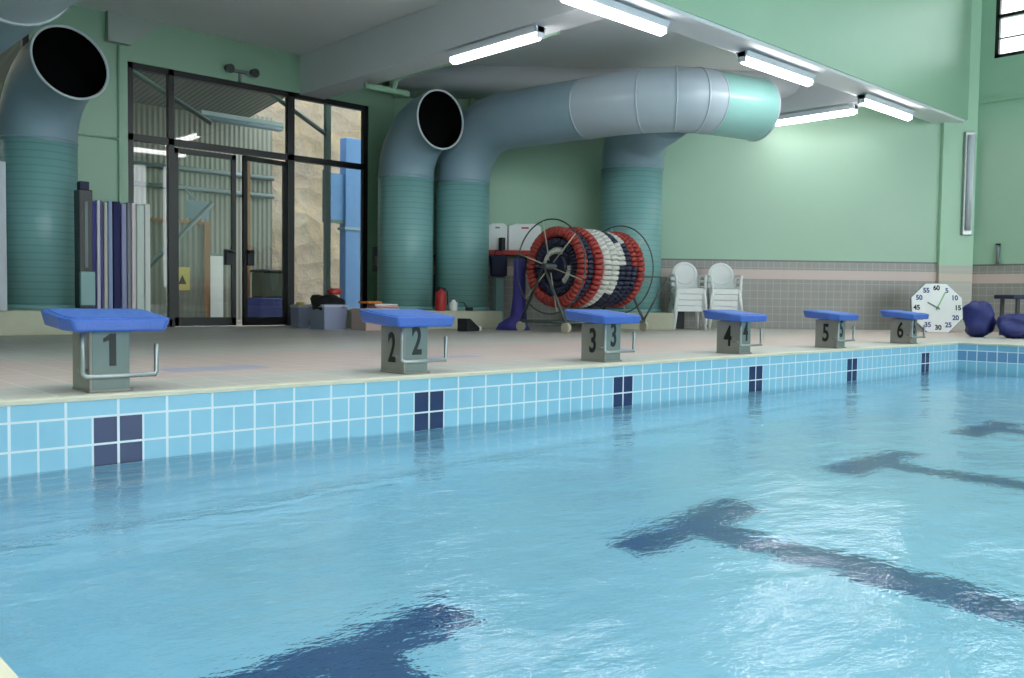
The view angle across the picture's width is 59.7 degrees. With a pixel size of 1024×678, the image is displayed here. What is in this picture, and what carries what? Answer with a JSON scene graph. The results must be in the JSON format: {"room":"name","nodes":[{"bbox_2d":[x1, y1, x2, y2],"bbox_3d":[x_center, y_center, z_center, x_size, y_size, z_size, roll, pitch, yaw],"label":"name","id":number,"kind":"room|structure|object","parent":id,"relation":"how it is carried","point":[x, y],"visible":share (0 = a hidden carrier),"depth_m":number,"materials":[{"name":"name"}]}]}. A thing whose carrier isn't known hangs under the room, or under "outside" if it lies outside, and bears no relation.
{"room":"indoor swimming pool","nodes":[
{"label":"indoor swimming pool","id":0,"kind":"room"},
{"bbox_2d":[29,5,393,305],"bbox_3d":[-8.598,-3.599,11.172,17.634,7.000,0.200,-2,4,-43],"label":"wall","id":1,"kind":"structure","parent":0,"point":[168,47],"depth_m":14.10,"materials":[{"name":"green paint"}]},
{"bbox_2d":[78,44,120,203],"bbox_3d":[-6.338,-2.301,13.207,1.058,4.280,0.036,-2,4,-43],"label":"conduit","id":2,"kind":"object","parent":1,"relation":"attached to","point":[118,45],"visible":0.65,"depth_m":13.48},
{"bbox_2d":[105,10,162,45],"bbox_3d":[-5.734,-4.673,13.586,0.840,0.440,0.120,-2,4,-43],"label":"trim","id":3,"kind":"structure","parent":1,"relation":"attached to","point":[120,28],"depth_m":13.43,"materials":[{"name":"paint"}]},
{"bbox_2d":[224,64,259,81],"bbox_3d":[-4.474,-4.391,14.767,0.590,0.243,0.150,-2,4,-43],"label":"emergency light","id":4,"kind":"object","parent":1,"relation":"attached to","point":[230,68],"visible":1,"depth_m":14.81,"materials":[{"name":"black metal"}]},
{"bbox_2d":[127,61,367,326],"bbox_3d":[-4.331,-2.256,15.222,4.380,4.060,0.100,-2,4,-43],"label":"window frame","id":5,"kind":"structure","parent":1,"relation":"in","point":[169,141],"depth_m":15.16,"materials":[{"name":"black metal"}]},
{"bbox_2d":[174,147,235,325],"bbox_3d":[-5.002,-1.635,14.590,1.050,2.840,0.172,-2,4,-43],"label":"door","id":6,"kind":"structure","parent":5,"relation":"attached to","point":[229,255],"depth_m":14.70,"materials":[{"name":"glass"}]},
{"bbox_2d":[242,155,286,325],"bbox_3d":[-4.211,-1.655,15.261,0.172,2.840,0.870,3,3,40],"label":"door","id":7,"kind":"structure","parent":5,"relation":"attached to","point":[247,255],"depth_m":15.12,"materials":[{"name":"black metal"}]},
{"bbox_2d":[372,247,377,270],"bbox_3d":[-2.554,-1.502,16.787,0.140,0.460,0.078,-2,4,-43],"label":"wall box","id":8,"kind":"object","parent":1,"relation":"attached to","point":[374,249],"visible":0.53,"depth_m":16.74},
{"bbox_2d":[73,0,759,70],"bbox_3d":[-3.112,-4.824,11.111,25.600,0.150,7.400,-2,4,-43],"label":"ceiling","id":9,"kind":"structure","parent":0,"point":[299,27],"depth_m":14.10,"materials":[{"name":"paint"}]},
{"bbox_2d":[300,0,605,98],"bbox_3d":[-1.180,-4.475,13.258,0.500,0.690,6.850,-2,4,-43],"label":"ceiling beam","id":10,"kind":"structure","parent":9,"relation":"attached to","point":[421,40],"depth_m":13.16,"materials":[{"name":"paint"}]},
{"bbox_2d":[363,31,559,96],"bbox_3d":[-0.768,-4.069,13.132,0.850,0.295,3.770,-2,4,-43],"label":"ceiling pipe","id":11,"kind":"object","parent":10,"relation":"attached to","point":[393,89],"visible":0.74,"depth_m":14.33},
{"bbox_2d":[447,25,546,64],"bbox_3d":[-0.238,-3.938,12.024,0.200,0.168,1.780,-2,4,-43],"label":"fluorescent light","id":12,"kind":"object","parent":10,"relation":"attached to","point":[534,33],"visible":1,"depth_m":11.89,"materials":[{"name":"white"}]},
{"bbox_2d":[613,0,964,122],"bbox_3d":[-0.755,-4.261,8.620,25.600,0.690,0.500,-2,4,-43],"label":"ceiling beam","id":13,"kind":"structure","parent":9,"relation":"attached to","point":[681,22],"depth_m":12.57,"materials":[{"name":"paint"}]},
{"bbox_2d":[557,0,669,35],"bbox_3d":[1.223,-3.853,10.545,1.860,0.168,0.200,-2,4,-43],"label":"fluorescent light","id":14,"kind":"object","parent":13,"relation":"attached to","point":[610,9],"visible":1,"depth_m":10.57,"materials":[{"name":"white"}]},
{"bbox_2d":[736,50,815,86],"bbox_3d":[3.882,-3.932,13.043,1.900,0.168,0.200,-2,4,-43],"label":"fluorescent light","id":15,"kind":"object","parent":13,"relation":"attached to","point":[749,58],"visible":1,"depth_m":12.89,"materials":[{"name":"white"}]},
{"bbox_2d":[856,94,914,120],"bbox_3d":[6.506,-4.009,15.507,1.900,0.168,0.200,-2,4,-43],"label":"fluorescent light","id":16,"kind":"object","parent":13,"relation":"attached to","point":[867,100],"visible":1,"depth_m":15.35,"materials":[{"name":"white"}]},
{"bbox_2d":[780,82,862,114],"bbox_3d":[5.415,-4.537,16.506,0.500,0.690,2.550,-2,4,-43],"label":"ceiling beam","id":17,"kind":"structure","parent":9,"relation":"attached to","point":[817,96],"depth_m":16.10,"materials":[{"name":"paint"}]},
{"bbox_2d":[775,104,858,125],"bbox_3d":[5.488,-4.054,16.224,0.200,0.168,1.600,-2,4,-43],"label":"fluorescent light","id":18,"kind":"object","parent":17,"relation":"attached to","point":[845,110],"visible":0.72,"depth_m":16.10,"materials":[{"name":"white"}]},
{"bbox_2d":[0,344,957,477],"bbox_3d":[1.509,0.801,7.925,12.370,1.236,0.070,-2,4,-43],"label":"wall","id":19,"kind":"structure","parent":0,"point":[38,438],"depth_m":5.59,"materials":[{"name":"tile"}]},
{"bbox_2d":[0,369,1023,677],"bbox_3d":[9.068,0.986,-0.117,12.370,0.021,22.000,-2,4,-43],"label":"pool water","id":20,"kind":"object","parent":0,"point":[872,527],"visible":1,"depth_m":3.10,"materials":[{"name":"blue liquid"}]},
{"bbox_2d":[0,325,1023,399],"bbox_3d":[5.518,0.570,3.116,27.000,0.250,31.600,-2,4,-43],"label":"floor","id":21,"kind":"structure","parent":0,"point":[31,366],"depth_m":8.53,"materials":[{"name":"tile"}]},
{"bbox_2d":[0,161,6,310],"bbox_3d":[-6.186,-1.220,10.691,0.090,1.750,0.600,-2,4,-43],"label":"foam mat","id":22,"kind":"object","parent":21,"relation":"on","point":[3,236],"visible":1,"depth_m":10.48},
{"bbox_2d":[0,309,71,335],"bbox_3d":[-7.868,-0.202,10.403,5.500,0.300,2.200,-2,4,-43],"label":"plinth","id":23,"kind":"object","parent":21,"relation":"on","point":[13,322],"visible":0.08,"depth_m":10.77,"materials":[{"name":"concrete"}]},
{"bbox_2d":[0,0,77,53],"bbox_3d":[-4.973,-2.058,8.534,1.060,3.650,7.670,-2,4,-43],"label":"air duct","id":24,"kind":"object","parent":21,"relation":"on","point":[18,18],"visible":1,"depth_m":7.79,"materials":[{"name":"metal"}]},
{"bbox_2d":[0,0,77,23],"bbox_3d":[-3.375,-3.256,6.795,1.024,1.024,3.050,-2,4,-43],"label":"outlet","id":25,"kind":"object","parent":24,"relation":"attached to","point":[11,11],"depth_m":7.64,"materials":[{"name":"metal"}]},
{"bbox_2d":[0,24,108,309],"bbox_3d":[-6.093,-2.191,11.720,1.581,3.601,0.992,3,3,39],"label":"air duct","id":26,"kind":"object","parent":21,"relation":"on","point":[51,80],"visible":0.96,"depth_m":11.52,"materials":[{"name":"teal"}]},
{"bbox_2d":[74,181,94,308],"bbox_3d":[-5.540,-1.215,11.560,0.180,1.640,0.260,-2,4,-43],"label":"tall cabinet","id":27,"kind":"object","parent":21,"relation":"on","point":[83,202],"visible":1,"depth_m":11.50,"materials":[{"name":"black metal"}]},
{"bbox_2d":[93,201,95,308],"bbox_3d":[-6.080,-1.029,12.616,0.188,1.800,0.600,-2,3,-43],"label":"foam mat","id":28,"kind":"object","parent":21,"relation":"on","point":[94,202],"visible":0.11,"depth_m":12.43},
{"bbox_2d":[95,200,100,308],"bbox_3d":[-5.985,-1.042,12.704,0.048,1.820,0.600,-2,3,-43],"label":"foam mat","id":29,"kind":"object","parent":21,"relation":"on","point":[98,264],"visible":0.24,"depth_m":12.48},
{"bbox_2d":[100,200,102,308],"bbox_3d":[-5.952,-1.043,12.735,0.025,1.820,0.600,-2,4,-43],"label":"foam mat","id":30,"kind":"object","parent":21,"relation":"on","point":[101,225],"visible":0.24,"depth_m":12.51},
{"bbox_2d":[102,202,107,308],"bbox_3d":[-5.916,-1.034,12.770,0.048,1.800,0.600,-2,3,-43],"label":"foam mat","id":31,"kind":"object","parent":21,"relation":"on","point":[104,204],"visible":0.24,"depth_m":12.55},
{"bbox_2d":[41,309,169,392],"bbox_3d":[-2.182,0.056,4.799,0.550,0.432,0.437,-2,4,-43],"label":"starting block","id":32,"kind":"object","parent":21,"relation":"on","point":[100,337],"visible":1,"depth_m":4.67,"materials":[{"name":"paint"}]},
{"bbox_2d":[106,201,112,308],"bbox_3d":[-5.869,-1.046,12.813,0.058,1.820,0.600,-2,4,-43],"label":"foam mat","id":33,"kind":"object","parent":21,"relation":"on","point":[109,203],"visible":0.24,"depth_m":12.59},
{"bbox_2d":[112,201,120,308],"bbox_3d":[-5.805,-1.048,12.873,0.098,1.820,0.600,-2,4,-43],"label":"foam mat","id":34,"kind":"object","parent":21,"relation":"on","point":[115,205],"visible":0.27,"depth_m":12.64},
{"bbox_2d":[120,203,126,308],"bbox_3d":[-5.734,-1.040,12.941,0.068,1.800,0.600,-2,3,-43],"label":"foam mat","id":35,"kind":"object","parent":21,"relation":"on","point":[122,206],"visible":0.24,"depth_m":12.71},
{"bbox_2d":[123,203,130,308],"bbox_3d":[-5.682,-1.051,12.988,0.048,1.820,0.600,-2,3,-43],"label":"foam mat","id":36,"kind":"object","parent":21,"relation":"on","point":[128,217],"visible":0.26,"depth_m":12.76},
{"bbox_2d":[130,203,135,308],"bbox_3d":[-5.634,-1.052,13.033,0.059,1.820,0.600,-1,3,-43],"label":"foam mat","id":37,"kind":"object","parent":21,"relation":"on","point":[132,205],"visible":0.24,"depth_m":12.81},
{"bbox_2d":[136,205,143,309],"bbox_3d":[-5.566,-1.044,13.098,0.108,1.800,0.600,-2,3,-43],"label":"foam mat","id":38,"kind":"object","parent":21,"relation":"on","point":[139,208],"visible":0.26,"depth_m":12.87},
{"bbox_2d":[142,204,150,311],"bbox_3d":[-5.490,-1.057,13.169,0.078,1.820,0.600,-2,4,-43],"label":"foam mat","id":39,"kind":"object","parent":21,"relation":"on","point":[146,206],"visible":0.24,"depth_m":12.94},
{"bbox_2d":[290,305,308,327],"bbox_3d":[-3.483,-0.372,14.656,0.212,0.370,0.276,-2,4,-43],"label":"storage bin","id":40,"kind":"object","parent":21,"relation":"on","point":[299,313],"visible":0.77,"depth_m":14.57,"materials":[{"name":"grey plastic"}]},
{"bbox_2d":[307,304,348,329],"bbox_3d":[-2.919,-0.352,14.144,0.445,0.390,0.509,-2,4,-43],"label":"storage bin","id":41,"kind":"object","parent":21,"relation":"on","point":[331,317],"visible":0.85,"depth_m":13.98,"materials":[{"name":"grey plastic"}]},
{"bbox_2d":[310,294,344,309],"bbox_3d":[-2.945,-0.565,14.112,0.518,0.278,0.534,-2,4,-43],"label":"cloth bundle","id":42,"kind":"object","parent":41,"relation":"in","point":[317,300],"visible":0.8,"depth_m":13.93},
{"bbox_2d":[326,288,341,294],"bbox_3d":[-2.813,-0.751,14.109,0.224,0.102,0.237,-2,4,-43],"label":"towel","id":43,"kind":"object","parent":42,"relation":"on","point":[331,291],"visible":1,"depth_m":14.04,"materials":[{"name":"red fabric"}]},
{"bbox_2d":[351,308,394,330],"bbox_3d":[-2.142,-0.310,13.990,0.640,0.340,0.432,-2,4,-43],"label":"toy box","id":44,"kind":"object","parent":21,"relation":"on","point":[357,323],"visible":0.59,"depth_m":13.79,"materials":[{"name":"white plastic"}]},
{"bbox_2d":[359,309,453,373],"bbox_3d":[-0.724,0.013,6.168,0.550,0.432,0.437,-2,4,-43],"label":"starting block","id":45,"kind":"object","parent":21,"relation":"on","point":[404,332],"visible":1,"depth_m":6.05,"materials":[{"name":"paint"}]},
{"bbox_2d":[377,89,463,309],"bbox_3d":[-1.726,-2.383,15.688,1.020,3.738,1.498,-2,4,-43],"label":"air duct","id":46,"kind":"object","parent":21,"relation":"on","point":[431,123],"visible":0.95,"depth_m":15.45,"materials":[{"name":"teal"}]},
{"bbox_2d":[346,309,501,328],"bbox_3d":[-1.723,-0.355,15.544,2.500,0.300,1.880,-2,4,-43],"label":"plinth","id":47,"kind":"object","parent":21,"relation":"on","point":[485,319],"visible":0.14,"depth_m":15.29,"materials":[{"name":"concrete"}]},
{"bbox_2d":[435,287,447,310],"bbox_3d":[-1.195,-0.681,15.143,0.226,0.400,0.190,-2,4,-43],"label":"fire extinguisher","id":48,"kind":"object","parent":47,"relation":"on","point":[440,296],"visible":1,"depth_m":15.06,"materials":[{"name":"red paint"}]},
{"bbox_2d":[449,298,457,310],"bbox_3d":[-0.996,-0.587,15.171,0.140,0.215,0.140,-2,4,-43],"label":"jug","id":49,"kind":"object","parent":47,"relation":"on","point":[453,305],"visible":1,"depth_m":15.12,"materials":[{"name":"plastic"}]},
{"bbox_2d":[457,318,480,330],"bbox_3d":[-0.666,-0.226,14.086,0.200,0.200,0.400,2,3,32],"label":"wedge","id":50,"kind":"object","parent":21,"relation":"on","point":[464,324],"visible":0.98,"depth_m":13.93,"materials":[{"name":"black plastic"}]},
{"bbox_2d":[493,278,503,320],"bbox_3d":[-0.259,-0.692,16.783,0.340,0.900,0.240,-2,4,-43],"label":"stand","id":51,"kind":"object","parent":21,"relation":"on","point":[498,283],"visible":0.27,"depth_m":16.72,"materials":[{"name":"teal metal"}]},
{"bbox_2d":[496,258,529,329],"bbox_3d":[0.031,-0.753,14.877,0.653,1.200,0.473,-2,4,-43],"label":"cover","id":52,"kind":"object","parent":21,"relation":"on","point":[518,301],"visible":0.81,"depth_m":14.86,"materials":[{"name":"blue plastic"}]},
{"bbox_2d":[516,218,667,332],"bbox_3d":[1.430,-1.029,14.845,2.627,1.786,1.514,-2,4,-43],"label":"reel","id":53,"kind":"object","parent":21,"relation":"on","point":[555,268],"visible":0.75,"depth_m":14.12,"materials":[{"name":"paint"}]},
{"bbox_2d":[535,237,576,296],"bbox_3d":[0.715,-1.143,14.165,0.150,0.943,0.950,-2,4,-43],"label":"lane rope","id":54,"kind":"object","parent":53,"relation":"hanging from","point":[556,241],"visible":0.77,"depth_m":14.10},
{"bbox_2d":[526,226,587,306],"bbox_3d":[0.700,-1.143,14.152,0.170,1.282,1.290,-2,4,-43],"label":"lane rope","id":55,"kind":"object","parent":53,"relation":"hanging from","point":[567,298],"visible":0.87,"depth_m":14.04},
{"bbox_2d":[543,246,570,287],"bbox_3d":[0.737,-1.144,14.186,0.120,0.654,0.660,-2,4,-43],"label":"lane rope","id":56,"kind":"object","parent":53,"relation":"hanging from","point":[556,250],"visible":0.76,"depth_m":14.10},
{"bbox_2d":[552,230,593,304],"bbox_3d":[0.839,-1.147,14.282,0.150,1.203,1.210,-2,4,-43],"label":"lane rope","id":57,"kind":"object","parent":53,"relation":"hanging from","point":[590,272],"visible":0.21,"depth_m":13.88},
{"bbox_2d":[555,227,603,307],"bbox_3d":[0.963,-1.151,14.398,0.180,1.312,1.320,-2,4,-43],"label":"lane rope","id":58,"kind":"object","parent":53,"relation":"hanging from","point":[597,254],"visible":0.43,"depth_m":14.00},
{"bbox_2d":[560,229,611,306],"bbox_3d":[1.108,-1.155,14.535,0.190,1.281,1.290,-2,4,-43],"label":"lane rope","id":59,"kind":"object","parent":53,"relation":"hanging from","point":[606,257],"visible":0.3,"depth_m":14.12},
{"bbox_2d":[583,229,619,307],"bbox_3d":[1.247,-1.159,14.665,0.180,1.292,1.300,-2,4,-43],"label":"lane rope","id":60,"kind":"object","parent":53,"relation":"hanging from","point":[614,257],"visible":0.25,"depth_m":14.26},
{"bbox_2d":[596,231,625,306],"bbox_3d":[1.382,-1.163,14.792,0.170,1.262,1.270,-2,4,-43],"label":"lane rope","id":61,"kind":"object","parent":53,"relation":"hanging from","point":[617,245],"visible":0.25,"depth_m":14.39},
{"bbox_2d":[603,232,631,305],"bbox_3d":[1.502,-1.166,14.905,0.150,1.243,1.250,-2,4,-43],"label":"lane rope","id":62,"kind":"object","parent":53,"relation":"hanging from","point":[624,247],"visible":0.35,"depth_m":14.51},
{"bbox_2d":[609,232,637,305],"bbox_3d":[1.611,-1.170,15.007,0.150,1.243,1.250,-2,4,-43],"label":"lane rope","id":63,"kind":"object","parent":53,"relation":"on","point":[629,246],"visible":0.18,"depth_m":14.61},
{"bbox_2d":[605,231,644,307],"bbox_3d":[1.724,-1.173,15.113,0.160,1.293,1.300,-2,4,-43],"label":"lane rope","id":64,"kind":"object","parent":53,"relation":"hanging from","point":[638,251],"visible":0.38,"depth_m":14.72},
{"bbox_2d":[564,309,640,361],"bbox_3d":[0.770,-0.031,7.572,0.550,0.432,0.437,-2,4,-43],"label":"starting block","id":65,"kind":"object","parent":21,"relation":"on","point":[601,329],"visible":1,"depth_m":7.45,"materials":[{"name":"paint"}]},
{"bbox_2d":[434,66,780,309],"bbox_3d":[1.254,-2.365,14.918,6.094,3.848,2.066,2,3,22],"label":"air duct","id":66,"kind":"object","parent":21,"relation":"on","point":[683,99],"visible":0.96,"depth_m":14.45,"materials":[{"name":"teal"}]},
{"bbox_2d":[707,71,778,140],"bbox_3d":[3.508,-3.724,14.252,1.110,0.984,0.984,-1,3,-29],"label":"outlet","id":67,"kind":"object","parent":66,"relation":"attached to","point":[749,111],"depth_m":13.90,"materials":[{"name":"metal"}]},
{"bbox_2d":[598,132,686,312],"bbox_3d":[2.324,-2.416,15.789,1.159,3.898,2.420,0,3,-12],"label":"air duct","id":68,"kind":"object","parent":21,"relation":"on","point":[632,168],"visible":0.62,"depth_m":15.92,"materials":[{"name":"metal"}]},
{"bbox_2d":[621,312,673,329],"bbox_3d":[2.111,-0.349,16.484,1.470,0.300,1.420,1,3,-2],"label":"plinth","id":69,"kind":"object","parent":21,"relation":"on","point":[663,320],"visible":0.39,"depth_m":15.79,"materials":[{"name":"concrete"}]},
{"bbox_2d":[669,279,683,328],"bbox_3d":[3.097,-0.674,16.761,0.240,0.950,0.290,1,3,-2],"label":"speaker","id":70,"kind":"object","parent":21,"relation":"on","point":[680,316],"visible":0.26,"depth_m":16.64},
{"bbox_2d":[669,291,706,329],"bbox_3d":[3.167,-0.628,16.158,0.618,0.925,0.616,1,3,-2],"label":"plastic chair","id":71,"kind":"object","parent":21,"relation":"on","point":[696,309],"visible":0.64,"depth_m":15.92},
{"bbox_2d":[669,286,706,323],"bbox_3d":[3.169,-0.733,16.141,0.618,0.925,0.616,1,3,-2],"label":"plastic chair","id":72,"kind":"object","parent":71,"relation":"on","point":[680,302],"visible":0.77,"depth_m":15.90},
{"bbox_2d":[668,276,706,318],"bbox_3d":[3.170,-0.837,16.125,0.618,0.925,0.616,1,3,-2],"label":"plastic chair","id":73,"kind":"object","parent":72,"relation":"on","point":[680,296],"visible":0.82,"depth_m":15.89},
{"bbox_2d":[668,262,707,311],"bbox_3d":[3.172,-0.941,16.108,0.618,0.925,0.616,1,3,-2],"label":"plastic chair","id":74,"kind":"object","parent":73,"relation":"on","point":[684,274],"visible":0.93,"depth_m":16.30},
{"bbox_2d":[703,292,741,329],"bbox_3d":[3.859,-0.628,16.356,0.618,0.925,0.616,1,3,1],"label":"plastic chair","id":75,"kind":"object","parent":21,"relation":"on","point":[707,293],"visible":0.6,"depth_m":16.11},
{"bbox_2d":[706,286,741,323],"bbox_3d":[3.861,-0.733,16.339,0.618,0.925,0.616,1,3,1],"label":"plastic chair","id":76,"kind":"object","parent":75,"relation":"on","point":[716,302],"visible":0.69,"depth_m":16.10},
{"bbox_2d":[707,277,742,310],"bbox_3d":[3.863,-0.837,16.323,0.618,0.925,0.616,1,3,1],"label":"plastic chair","id":77,"kind":"object","parent":76,"relation":"on","point":[716,297],"visible":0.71,"depth_m":16.08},
{"bbox_2d":[706,263,742,310],"bbox_3d":[3.864,-0.941,16.306,0.618,0.925,0.616,1,3,1],"label":"plastic chair","id":78,"kind":"object","parent":77,"relation":"on","point":[720,275],"visible":0.91,"depth_m":16.49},
{"bbox_2d":[703,310,766,353],"bbox_3d":[2.234,-0.075,8.947,0.550,0.432,0.437,-2,4,-43],"label":"starting block","id":79,"kind":"object","parent":21,"relation":"on","point":[734,332],"visible":1,"depth_m":8.83,"materials":[{"name":"paint"}]},
{"bbox_2d":[803,310,858,347],"bbox_3d":[3.684,-0.117,10.309,0.550,0.432,0.437,-2,4,-43],"label":"starting block","id":80,"kind":"object","parent":21,"relation":"on","point":[830,325],"visible":1,"depth_m":10.19,"materials":[{"name":"paint"}]},
{"bbox_2d":[880,310,928,343],"bbox_3d":[5.127,-0.160,11.665,0.550,0.432,0.437,-2,4,-43],"label":"starting block","id":81,"kind":"object","parent":21,"relation":"on","point":[903,330],"visible":1,"depth_m":11.54,"materials":[{"name":"paint"}]},
{"bbox_2d":[910,283,962,332],"bbox_3d":[7.831,-0.568,16.466,0.724,0.924,0.747,-2,4,-43],"label":"clock","id":82,"kind":"object","parent":21,"relation":"on","point":[943,305],"visible":0.92,"depth_m":16.43,"materials":[{"name":"white plastic"}]},
{"bbox_2d":[936,0,981,330],"bbox_3d":[8.671,-3.918,17.559,0.670,7.500,0.580,1,3,-2],"label":"pillar","id":83,"kind":"structure","parent":21,"relation":"on","point":[954,249],"depth_m":17.32,"materials":[{"name":"paint"}]},
{"bbox_2d":[961,132,975,234],"bbox_3d":[8.836,-3.006,17.243,0.200,1.990,0.145,1,3,-2],"label":"light","id":84,"kind":"object","parent":83,"relation":"attached to","point":[969,137],"visible":1,"depth_m":17.21,"materials":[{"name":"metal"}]},
{"bbox_2d":[965,135,974,230],"bbox_3d":[8.837,-3.015,17.225,0.110,1.830,0.110,1,3,-2],"label":"diffuser","id":85,"kind":"object","parent":84,"relation":"attached to","point":[969,139],"depth_m":17.20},
{"bbox_2d":[962,301,995,336],"bbox_3d":[7.405,-0.318,14.143,0.428,0.582,0.458,-2,4,-43],"label":"bag","id":86,"kind":"object","parent":21,"relation":"on","point":[979,320],"visible":1,"depth_m":14.02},
{"bbox_2d":[994,295,1023,334],"bbox_3d":[8.886,-0.394,15.050,1.250,0.690,0.560,1,3,-2],"label":"bench","id":87,"kind":"object","parent":21,"relation":"on","point":[1002,298],"visible":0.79,"depth_m":14.86,"materials":[{"name":"plastic"}]},
{"bbox_2d":[996,314,1023,338],"bbox_3d":[7.878,-0.203,13.941,0.867,0.383,0.462,-2,4,-43],"label":"bag","id":88,"kind":"object","parent":21,"relation":"on","point":[1009,325],"visible":0.99,"depth_m":13.71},
{"bbox_2d":[394,98,941,329],"bbox_3d":[3.045,-3.726,17.276,10.605,7.000,0.200,1,3,-2],"label":"wall","id":89,"kind":"structure","parent":0,"point":[840,214],"depth_m":17.30,"materials":[{"name":"paint"}]},
{"bbox_2d":[489,250,528,270],"bbox_3d":[0.177,-1.473,17.003,1.350,0.410,0.360,1,3,-2],"label":"wall shelf","id":90,"kind":"object","parent":89,"relation":"attached to","point":[491,252],"visible":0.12,"depth_m":16.81,"materials":[{"name":"metal"}]},
{"bbox_2d":[489,223,506,249],"bbox_3d":[-0.282,-1.942,16.963,0.380,0.520,0.106,1,3,-2],"label":"white kickboard","id":91,"kind":"object","parent":90,"relation":"on","point":[496,230],"visible":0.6,"depth_m":16.91,"materials":[{"name":"plastic"}]},
{"bbox_2d":[490,250,506,276],"bbox_3d":[-0.249,-1.419,16.710,0.320,0.499,0.140,1,3,-2],"label":"hanging bag","id":92,"kind":"object","parent":90,"relation":"hanging from","point":[498,263],"visible":1,"depth_m":16.65,"materials":[{"name":"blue fabric"}]},
{"bbox_2d":[508,223,540,250],"bbox_3d":[0.238,-1.936,16.981,0.620,0.520,0.106,1,3,-2],"label":"white kickboard","id":93,"kind":"object","parent":90,"relation":"on","point":[517,232],"visible":0.75,"depth_m":16.93,"materials":[{"name":"plastic"}]},
{"bbox_2d":[389,65,799,99],"bbox_3d":[1.977,-4.722,16.645,8.405,0.420,0.900,1,3,-2],"label":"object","id":94,"kind":"structure","parent":89,"relation":"attached to","point":[465,82],"depth_m":16.15,"materials":[{"name":"paint"}]},
{"bbox_2d":[656,0,971,119],"bbox_3d":[-0.549,-5.667,8.444,25.720,3.420,0.120,-2,4,-43],"label":"wall","id":95,"kind":"structure","parent":0,"point":[917,50],"depth_m":14.51,"materials":[{"name":"green paint"}]},
{"bbox_2d":[957,344,1023,372],"bbox_3d":[13.597,1.124,4.153,0.070,1.236,22.000,-2,4,-43],"label":"wall","id":96,"kind":"structure","parent":0,"point":[973,357],"depth_m":11.80,"materials":[{"name":"tile"}]},
{"bbox_2d":[0,342,1023,677],"bbox_3d":[9.043,0.642,-0.101,12.540,0.024,22.085,-2,4,-43],"label":"pool coping","id":97,"kind":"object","parent":96,"relation":"attached to","point":[6,671],"depth_m":5.57,"materials":[{"name":"tile"}]},
{"bbox_2d":[971,0,1023,331],"bbox_3d":[17.313,-3.412,8.732,0.250,7.500,23.950,-2,4,-43],"label":"wall","id":98,"kind":"structure","parent":0,"point":[999,188],"depth_m":17.07,"materials":[{"name":"paint"}]},
{"bbox_2d":[979,93,1023,103],"bbox_3d":[17.234,-4.097,8.584,0.060,0.080,23.900,-2,4,-43],"label":"trim","id":99,"kind":"structure","parent":98,"relation":"attached to","point":[1015,96],"depth_m":16.96,"materials":[{"name":"green paint"}]},
{"bbox_2d":[994,0,1023,58],"bbox_3d":[10.413,-6.064,15.914,0.100,1.520,3.270,-2,4,-43],"label":"window","id":100,"kind":"structure","parent":98,"relation":"in","point":[999,16],"depth_m":17.03,"materials":[{"name":"black metal"}]},
{"label":"outside","id":101,"kind":"structure","parent":0,"visible":0},
{"bbox_2d":[233,320,253,325],"bbox_3d":[-6.675,-0.328,20.451,33.000,0.280,10.400,-2,4,-43],"label":"ground","id":102,"kind":"structure","parent":101,"point":[238,322],"depth_m":17.03,"materials":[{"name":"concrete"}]},
{"bbox_2d":[0,40,330,319],"bbox_3d":[-6.619,-2.739,17.102,5.800,4.838,4.448,-2,4,-43],"label":"corrugated metal wall","id":103,"kind":"structure","parent":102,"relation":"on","point":[208,179],"depth_m":18.54,"materials":[{"name":"grey"}]},
{"bbox_2d":[184,188,208,218],"bbox_3d":[-6.228,-2.639,17.309,0.450,0.632,0.606,-2,4,-43],"label":"hanging sign","id":104,"kind":"object","parent":103,"relation":"hanging from","point":[194,207],"visible":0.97,"depth_m":17.07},
{"bbox_2d":[198,110,284,131],"bbox_3d":[-5.198,-4.194,17.223,1.700,0.168,0.160,-2,4,-43],"label":"fluorescent light","id":105,"kind":"object","parent":103,"relation":"hanging from","point":[214,116],"visible":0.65,"depth_m":17.18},
{"bbox_2d":[150,218,210,316],"bbox_3d":[-7.445,-1.315,17.032,3.040,1.980,1.040,-2,4,-43],"label":"container","id":106,"kind":"object","parent":102,"relation":"on","point":[194,245],"visible":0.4,"depth_m":17.40,"materials":[{"name":"metal"}]},
{"bbox_2d":[179,267,189,289],"bbox_3d":[-6.400,-1.169,17.312,0.300,0.450,0.025,-2,4,-43],"label":"warning sign","id":107,"kind":"object","parent":106,"relation":"attached to","point":[184,272],"visible":0.72,"depth_m":17.34,"materials":[{"name":"yellow plastic"}]},
{"bbox_2d":[210,253,222,316],"bbox_3d":[-6.046,-1.046,18.116,0.390,1.380,0.070,-2,4,-43],"label":"sheet","id":108,"kind":"object","parent":102,"relation":"on","point":[216,260],"visible":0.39,"depth_m":18.11,"materials":[{"name":"white plastic"}]},
{"bbox_2d":[247,161,249,296],"bbox_3d":[-5.340,-2.051,17.968,0.100,3.420,0.100,-2,4,-43],"label":"timber post","id":109,"kind":"object","parent":102,"relation":"on","point":[248,162],"visible":0.14,"depth_m":17.92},
{"bbox_2d":[248,269,294,316],"bbox_3d":[-4.803,-0.850,17.785,0.760,1.050,0.560,-2,4,-43],"label":"bin","id":110,"kind":"object","parent":102,"relation":"on","point":[266,299],"visible":0.6,"depth_m":17.52,"materials":[{"name":"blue plastic"}]},
{"bbox_2d":[255,98,360,304],"bbox_3d":[-8.861,-4.170,20.466,26.000,7.500,2.068,-2,4,-43],"label":"stone wall","id":111,"kind":"structure","parent":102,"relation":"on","point":[308,226],"depth_m":23.17,"materials":[{"name":"stone"}]},
{"bbox_2d":[322,137,360,308],"bbox_3d":[-3.720,-2.392,19.541,1.010,4.000,0.300,-2,4,-43],"label":"post","id":112,"kind":"object","parent":102,"relation":"on","point":[346,185],"visible":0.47,"depth_m":19.54,"materials":[{"name":"paint"}]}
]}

